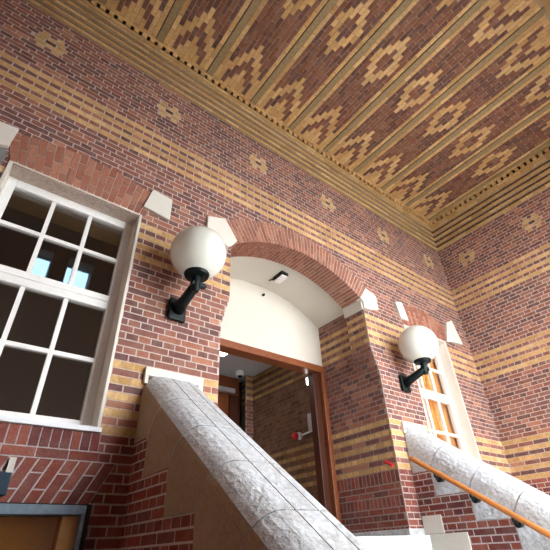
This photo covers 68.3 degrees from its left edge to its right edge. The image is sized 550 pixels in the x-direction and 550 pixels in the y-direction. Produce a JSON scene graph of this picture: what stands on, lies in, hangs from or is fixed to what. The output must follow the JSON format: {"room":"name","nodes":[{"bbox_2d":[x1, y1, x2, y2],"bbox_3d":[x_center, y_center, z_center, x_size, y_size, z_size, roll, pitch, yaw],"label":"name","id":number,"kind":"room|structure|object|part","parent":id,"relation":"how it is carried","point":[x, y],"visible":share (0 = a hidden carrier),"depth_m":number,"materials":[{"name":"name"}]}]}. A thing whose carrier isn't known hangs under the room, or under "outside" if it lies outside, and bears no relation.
{"room":"entrance hall","nodes":[
{"label":"entrance hall","id":0,"kind":"room"},
{"bbox_2d":[0,0,6,8],"bbox_3d":[-1.733,-1.154,1.268,0.313,6.696,3.534,22,-42,-32],"label":"wall","id":1,"kind":"structure","parent":0,"point":[2,2],"depth_m":4.14,"materials":[{"name":"brick"}]},
{"bbox_2d":[0,191,121,419],"bbox_3d":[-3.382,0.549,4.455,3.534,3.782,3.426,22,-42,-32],"label":"window panes","id":2,"kind":"structure","parent":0,"point":[34,322],"depth_m":6.30,"materials":[{"name":"glass"}]},
{"bbox_2d":[239,382,241,427],"bbox_3d":[-0.979,2.256,5.722,2.635,2.650,2.241,22,-42,-32],"label":"wall","id":3,"kind":"structure","parent":0,"point":[240,383],"depth_m":7.62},
{"bbox_2d":[218,375,239,426],"bbox_3d":[-1.486,2.697,6.329,2.186,2.650,0.279,22,-42,-32],"label":"door","id":4,"kind":"structure","parent":3,"relation":"in","point":[228,387],"depth_m":7.26,"materials":[{"name":"red wood"}]},
{"bbox_2d":[219,354,272,382],"bbox_3d":[-0.944,1.159,6.524,2.635,0.062,2.288,22,-42,-32],"label":"ceiling","id":5,"kind":"structure","parent":0,"point":[229,364],"depth_m":7.17,"materials":[{"name":"white paint"}]},
{"bbox_2d":[235,370,243,377],"bbox_3d":[-0.638,1.802,7.317,0.161,0.124,0.161,22,-42,-32],"label":"security camera","id":6,"kind":"object","parent":5,"relation":"attached to","point":[239,373],"visible":1,"depth_m":7.27,"materials":[{"name":"white plastic"}]},
{"bbox_2d":[245,375,252,439],"bbox_3d":[-0.430,2.971,6.814,0.164,2.728,0.017,22,-42,-32],"label":"pier","id":7,"kind":"object","parent":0,"point":[248,379],"visible":0.41,"depth_m":7.23,"materials":[{"name":"brick"}]},
{"bbox_2d":[0,0,512,549],"bbox_3d":[0.330,1.065,4.641,7.911,6.696,0.322,22,-42,-32],"label":"wall","id":8,"kind":"structure","parent":0,"point":[59,87],"depth_m":4.39,"materials":[{"name":"brick"}]},
{"bbox_2d":[0,147,6,163],"bbox_3d":[-2.496,-1.045,3.228,0.570,0.146,0.124,22,-42,-32],"label":"stone block","id":9,"kind":"object","parent":8,"relation":"attached to","point":[2,151],"visible":0.75,"depth_m":3.35,"materials":[{"name":"grey stone"}]},
{"bbox_2d":[0,472,11,496],"bbox_3d":[-1.764,1.149,2.246,0.499,0.118,0.084,22,-42,-32],"label":"junction box","id":10,"kind":"object","parent":8,"relation":"attached to","point":[5,477],"visible":1,"depth_m":2.34,"materials":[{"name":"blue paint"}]},
{"bbox_2d":[0,121,18,147],"bbox_3d":[-2.358,-1.173,3.474,0.189,0.311,0.099,22,-42,-32],"label":"stone block","id":11,"kind":"object","parent":8,"relation":"attached to","point":[7,132],"visible":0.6,"depth_m":3.48,"materials":[{"name":"white stone"}]},
{"bbox_2d":[5,457,16,472],"bbox_3d":[-1.598,1.153,2.452,0.037,0.090,0.022,22,-42,-32],"label":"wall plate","id":12,"kind":"object","parent":8,"relation":"attached to","point":[12,460],"visible":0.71,"depth_m":2.45,"materials":[{"name":"plastic"}]},
{"bbox_2d":[0,502,91,549],"bbox_3d":[-1.849,1.746,1.862,1.651,1.237,0.177,22,-42,-32],"label":"window","id":13,"kind":"structure","parent":8,"relation":"in","point":[23,526],"depth_m":2.46,"materials":[{"name":"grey metal"}]},
{"bbox_2d":[0,517,57,549],"bbox_3d":[-1.900,1.788,1.912,1.649,1.228,0.012,22,-42,-32],"label":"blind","id":14,"kind":"object","parent":13,"relation":"attached to","point":[16,533],"depth_m":2.45,"materials":[{"name":"brown fabric"}]},
{"bbox_3d":[-1.863,1.763,1.873,1.545,1.124,0.099,22,-42,-32],"label":"frame","id":15,"kind":"part","parent":13,"relation":"part of","materials":[{"name":"orange wood"}]},
{"bbox_2d":[0,160,141,432],"bbox_3d":[-1.806,0.119,3.206,1.178,2.086,0.285,22,-42,-32],"label":"window","id":16,"kind":"structure","parent":8,"relation":"in","point":[112,305],"depth_m":3.34,"materials":[{"name":"grey paint"}]},
{"bbox_3d":[-1.766,0.954,2.632,1.178,0.059,0.285,22,-42,-32],"label":"sill","id":17,"kind":"part","parent":16,"relation":"part of","materials":[{"name":"paint"}]},
{"bbox_3d":[-1.837,0.535,3.002,1.110,1.066,0.068,22,-42,-32],"label":"sash","id":18,"kind":"part","parent":16,"relation":"part of","materials":[{"name":"white paint"}]},
{"bbox_3d":[-1.876,-0.291,3.570,1.110,0.938,0.068,22,-42,-32],"label":"sash","id":19,"kind":"part","parent":16,"relation":"part of","materials":[{"name":"white paint"}]},
{"bbox_2d":[9,134,150,216],"bbox_3d":[-1.774,-0.948,3.844,1.352,0.428,0.013,22,-42,-32],"label":"brick arch","id":20,"kind":"object","parent":8,"relation":"attached to","point":[75,169],"visible":0.96,"depth_m":3.79,"materials":[{"name":"red brick"}]},
{"bbox_2d":[143,190,172,220],"bbox_3d":[-1.234,-0.719,4.226,0.287,0.309,0.099,22,-42,-32],"label":"stone block","id":21,"kind":"object","parent":8,"relation":"attached to","point":[157,203],"visible":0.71,"depth_m":4.19,"materials":[{"name":"white stone"}]},
{"bbox_2d":[142,366,203,391],"bbox_3d":[-0.847,0.932,3.365,0.524,0.232,0.068,22,-42,-32],"label":"stone block","id":22,"kind":"object","parent":8,"relation":"attached to","point":[151,372],"visible":0.7,"depth_m":3.36,"materials":[{"name":"white stone"}]},
{"bbox_2d":[167,226,225,322],"bbox_3d":[-0.735,-0.055,3.707,0.515,0.809,0.617,22,-42,-32],"label":"wall lamp","id":23,"kind":"object","parent":8,"relation":"attached to","point":[197,253],"visible":1,"depth_m":3.58,"materials":[{"name":"glass"}]},
{"bbox_3d":[-0.899,0.323,3.722,0.167,0.217,0.043,22,-42,-32],"label":"plate","id":24,"kind":"part","parent":23,"relation":"part of","materials":[{"name":"paint"}]},
{"bbox_3d":[-0.791,0.206,3.631,0.136,0.196,0.367,22,-42,-32],"label":"arm","id":25,"kind":"part","parent":23,"relation":"part of","materials":[{"name":"paint"}]},
{"bbox_3d":[-0.709,-0.200,3.758,0.515,0.515,0.515,22,-42,-32],"label":"globe","id":26,"kind":"part","parent":23,"relation":"part of","materials":[{"name":"white glass"}]},
{"bbox_2d":[190,275,206,292],"bbox_3d":[-0.675,0.082,3.584,0.140,0.174,0.081,22,-42,-32],"label":"socket","id":27,"kind":"object","parent":23,"relation":"attached to","point":[196,283],"depth_m":3.56,"materials":[{"name":"paint"}]},
{"bbox_2d":[206,216,236,247],"bbox_3d":[-0.623,-0.483,4.642,0.395,0.391,0.099,22,-42,-32],"label":"stone block","id":28,"kind":"object","parent":8,"relation":"attached to","point":[219,225],"visible":0.56,"depth_m":4.60,"materials":[{"name":"white stone"}]},
{"bbox_2d":[25,0,437,250],"bbox_3d":[0.227,-2.042,6.709,7.911,0.772,0.331,22,-42,-32],"label":"crown molding","id":29,"kind":"structure","parent":8,"relation":"attached to","point":[93,20],"depth_m":5.89,"materials":[{"name":"wood"}]},
{"bbox_2d":[227,220,365,308],"bbox_3d":[0.256,-0.200,5.525,2.502,0.659,0.361,22,-42,-32],"label":"brick arch","id":30,"kind":"object","parent":8,"relation":"attached to","point":[257,239],"visible":0.98,"depth_m":5.52,"materials":[{"name":"red brick"}]},
{"bbox_2d":[343,288,378,317],"bbox_3d":[1.250,0.441,6.000,0.367,0.368,0.378,22,-42,-32],"label":"stone block","id":31,"kind":"object","parent":8,"relation":"attached to","point":[368,301],"visible":0.86,"depth_m":5.86,"materials":[{"name":"white stone"}]},
{"bbox_2d":[394,302,408,320],"bbox_3d":[1.948,0.569,6.351,0.246,0.321,0.099,22,-42,-32],"label":"stone block","id":32,"kind":"object","parent":8,"relation":"attached to","point":[399,307],"visible":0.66,"depth_m":6.29,"materials":[{"name":"white stone"}]},
{"bbox_2d":[400,421,426,433],"bbox_3d":[1.751,1.995,5.092,0.487,0.232,0.068,22,-42,-32],"label":"stone block","id":33,"kind":"object","parent":8,"relation":"attached to","point":[404,425],"visible":0.58,"depth_m":5.06,"materials":[{"name":"white stone"}]},
{"bbox_2d":[398,325,438,392],"bbox_3d":[1.907,1.081,5.423,0.515,0.809,0.617,22,-42,-32],"label":"wall lamp","id":34,"kind":"object","parent":8,"relation":"attached to","point":[418,344],"visible":1,"depth_m":5.30,"materials":[{"name":"glass"}]},
{"bbox_3d":[1.743,1.459,5.438,0.167,0.217,0.043,22,-42,-32],"label":"plate","id":35,"kind":"part","parent":34,"relation":"part of","materials":[{"name":"paint"}]},
{"bbox_3d":[1.851,1.342,5.347,0.136,0.196,0.367,22,-42,-32],"label":"arm","id":36,"kind":"part","parent":34,"relation":"part of","materials":[{"name":"paint"}]},
{"bbox_3d":[1.933,0.936,5.473,0.515,0.515,0.515,22,-42,-32],"label":"globe","id":37,"kind":"part","parent":34,"relation":"part of","materials":[{"name":"white glass"}]},
{"bbox_2d":[420,362,429,374],"bbox_3d":[1.967,1.218,5.299,0.140,0.174,0.081,22,-42,-32],"label":"socket","id":38,"kind":"object","parent":34,"relation":"attached to","point":[424,370],"depth_m":5.26,"materials":[{"name":"paint"}]},
{"bbox_2d":[401,305,445,341],"bbox_3d":[2.415,0.766,6.628,1.317,0.428,0.013,22,-42,-32],"label":"brick arch","id":39,"kind":"object","parent":8,"relation":"attached to","point":[415,316],"visible":0.73,"depth_m":6.68,"materials":[{"name":"red brick"}]},
{"bbox_2d":[415,358,458,448],"bbox_3d":[2.426,1.967,6.262,1.674,2.108,0.087,22,-42,-32],"label":"curtain","id":40,"kind":"object","parent":8,"relation":"hanging from","point":[433,408],"visible":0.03,"depth_m":6.28,"materials":[{"name":"orange fabric"}]},
{"bbox_2d":[403,324,481,460],"bbox_3d":[2.383,1.839,5.986,1.147,2.071,0.285,22,-42,-32],"label":"window","id":41,"kind":"structure","parent":8,"relation":"in","point":[452,397],"depth_m":6.16,"materials":[{"name":"grey paint"}]},
{"bbox_3d":[2.313,1.429,6.350,1.079,0.922,0.068,22,-42,-32],"label":"sash","id":42,"kind":"part","parent":41,"relation":"part of","materials":[{"name":"white paint"}]},
{"bbox_3d":[2.352,2.249,5.786,1.079,1.066,0.068,22,-42,-32],"label":"sash","id":43,"kind":"part","parent":41,"relation":"part of","materials":[{"name":"white paint"}]},
{"bbox_2d":[445,321,462,344],"bbox_3d":[3.049,1.010,7.089,0.533,0.509,0.099,22,-42,-32],"label":"stone block","id":44,"kind":"object","parent":8,"relation":"attached to","point":[452,336],"visible":0.73,"depth_m":7.04,"materials":[{"name":"white stone"}]},
{"bbox_2d":[220,278,321,365],"bbox_3d":[-0.265,0.595,5.819,2.402,1.051,0.062,22,-42,-32],"label":"wall","id":45,"kind":"structure","parent":0,"point":[269,322],"depth_m":5.89,"materials":[{"name":"beige paint"}]},
{"bbox_2d":[220,338,341,523],"bbox_3d":[-0.219,1.945,4.918,2.402,2.195,0.192,22,-42,-32],"label":"door frame","id":46,"kind":"structure","parent":45,"relation":"in","point":[328,497],"depth_m":5.49,"materials":[{"name":"red wood"}]},
{"bbox_2d":[241,366,318,501],"bbox_3d":[0.066,2.675,6.418,0.017,2.728,2.235,22,-42,-32],"label":"wall","id":47,"kind":"structure","parent":0,"point":[281,400],"depth_m":6.50,"materials":[{"name":"brick"}]},
{"bbox_2d":[292,430,311,439],"bbox_3d":[0.446,2.306,5.918,0.132,0.111,0.553,22,-42,-32],"label":"bell","id":48,"kind":"object","parent":47,"relation":"attached to","point":[296,435],"visible":0.95,"depth_m":6.02,"materials":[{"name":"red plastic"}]},
{"bbox_2d":[307,413,311,429],"bbox_3d":[0.555,2.143,5.965,0.023,0.232,0.202,22,-42,-32],"label":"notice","id":49,"kind":"object","parent":47,"relation":"attached to","point":[309,414],"visible":0.36,"depth_m":5.99,"materials":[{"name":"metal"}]},
{"bbox_2d":[230,256,346,328],"bbox_3d":[-0.058,0.133,5.793,2.402,0.459,0.719,22,-42,-32],"label":"ceiling","id":50,"kind":"structure","parent":0,"point":[297,289],"depth_m":6.07,"materials":[{"name":"beige paint"}]},
{"bbox_2d":[269,271,287,283],"bbox_3d":[0.050,0.055,5.912,0.127,0.078,0.300,22,-42,-32],"label":"emergency light","id":51,"kind":"object","parent":50,"relation":"attached to","point":[281,276],"visible":1,"depth_m":5.84,"materials":[{"name":"white plastic"}]},
{"bbox_2d":[98,0,549,220],"bbox_3d":[1.552,-3.430,5.570,8.531,0.164,4.216,22,-42,-32],"label":"ceiling","id":52,"kind":"structure","parent":0,"point":[430,102],"depth_m":6.05,"materials":[{"name":"brick"}]},
{"bbox_2d":[318,303,408,532],"bbox_3d":[1.028,1.866,5.306,0.110,3.224,1.011,22,-42,-32],"label":"wall","id":53,"kind":"structure","parent":0,"point":[370,494],"depth_m":5.19,"materials":[{"name":"brick"}]},
{"bbox_2d":[352,528,424,536],"bbox_3d":[1.229,3.053,4.533,0.268,0.316,0.949,22,-42,-32],"label":"plinth","id":54,"kind":"object","parent":53,"relation":"attached to","point":[410,531],"visible":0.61,"depth_m":4.36,"materials":[{"name":"stone"}]},
{"bbox_2d":[384,460,393,466],"bbox_3d":[1.323,2.184,4.691,0.056,0.093,0.118,22,-42,-32],"label":"wall hook","id":55,"kind":"object","parent":53,"relation":"attached to","point":[385,461],"visible":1,"depth_m":4.67,"materials":[{"name":"red plastic"}]},
{"bbox_2d":[356,535,432,549],"bbox_3d":[-0.495,3.150,4.591,2.418,0.140,3.627,22,-42,-32],"label":"floor","id":56,"kind":"structure","parent":0,"point":[407,542],"depth_m":3.80,"materials":[{"name":"stone"}]},
{"bbox_2d":[437,187,549,495],"bbox_3d":[4.745,1.497,5.574,0.313,6.696,3.534,22,-42,-32],"label":"wall","id":57,"kind":"structure","parent":0,"point":[497,275],"depth_m":6.86,"materials":[{"name":"brick"}]},
{"bbox_2d":[429,144,549,251],"bbox_3d":[4.540,-1.602,7.648,0.331,0.772,3.534,22,-42,-32],"label":"crown molding","id":58,"kind":"structure","parent":57,"relation":"attached to","point":[530,177],"depth_m":7.79,"materials":[{"name":"wood"}]},
{"bbox_3d":[15.263,-7.310,-12.547,93.000,0.155,57.660,22,-42,-32],"label":"floor","id":59,"kind":"structure","parent":0,"visible":0},
{"bbox_2d":[119,377,368,549],"bbox_3d":[0.335,1.210,1.373,0.477,2.957,3.706,22,-42,-32],"label":"parapet","id":60,"kind":"object","parent":59,"relation":"on","point":[198,481],"visible":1,"depth_m":2.18,"materials":[{"name":"stone"}]},
{"bbox_2d":[405,428,549,549],"bbox_3d":[2.832,2.325,3.257,0.450,2.858,3.333,22,-42,-32],"label":"parapet","id":61,"kind":"object","parent":59,"relation":"on","point":[487,527],"visible":0.87,"depth_m":4.11,"materials":[{"name":"stone"}]},
{"bbox_2d":[422,514,444,533],"bbox_3d":[1.694,2.668,4.334,0.028,0.167,0.236,22,-42,-32],"label":"stone block","id":62,"kind":"object","parent":61,"relation":"attached to","point":[433,524],"visible":1,"depth_m":4.32,"materials":[{"name":"white stone"}]},
{"bbox_2d":[428,532,471,549],"bbox_3d":[1.775,2.753,4.138,0.016,0.195,0.480,22,-42,-32],"label":"stone block","id":63,"kind":"object","parent":61,"relation":"attached to","point":[459,540],"visible":0.92,"depth_m":4.12,"materials":[{"name":"white stone"}]},
{"bbox_2d":[409,456,549,538],"bbox_3d":[2.501,2.239,3.235,0.150,1.943,2.856,22,-42,-32],"label":"handrail","id":64,"kind":"object","parent":61,"relation":"attached to","point":[519,521],"visible":1,"depth_m":3.91,"materials":[{"name":"brown wood"}]}
]}

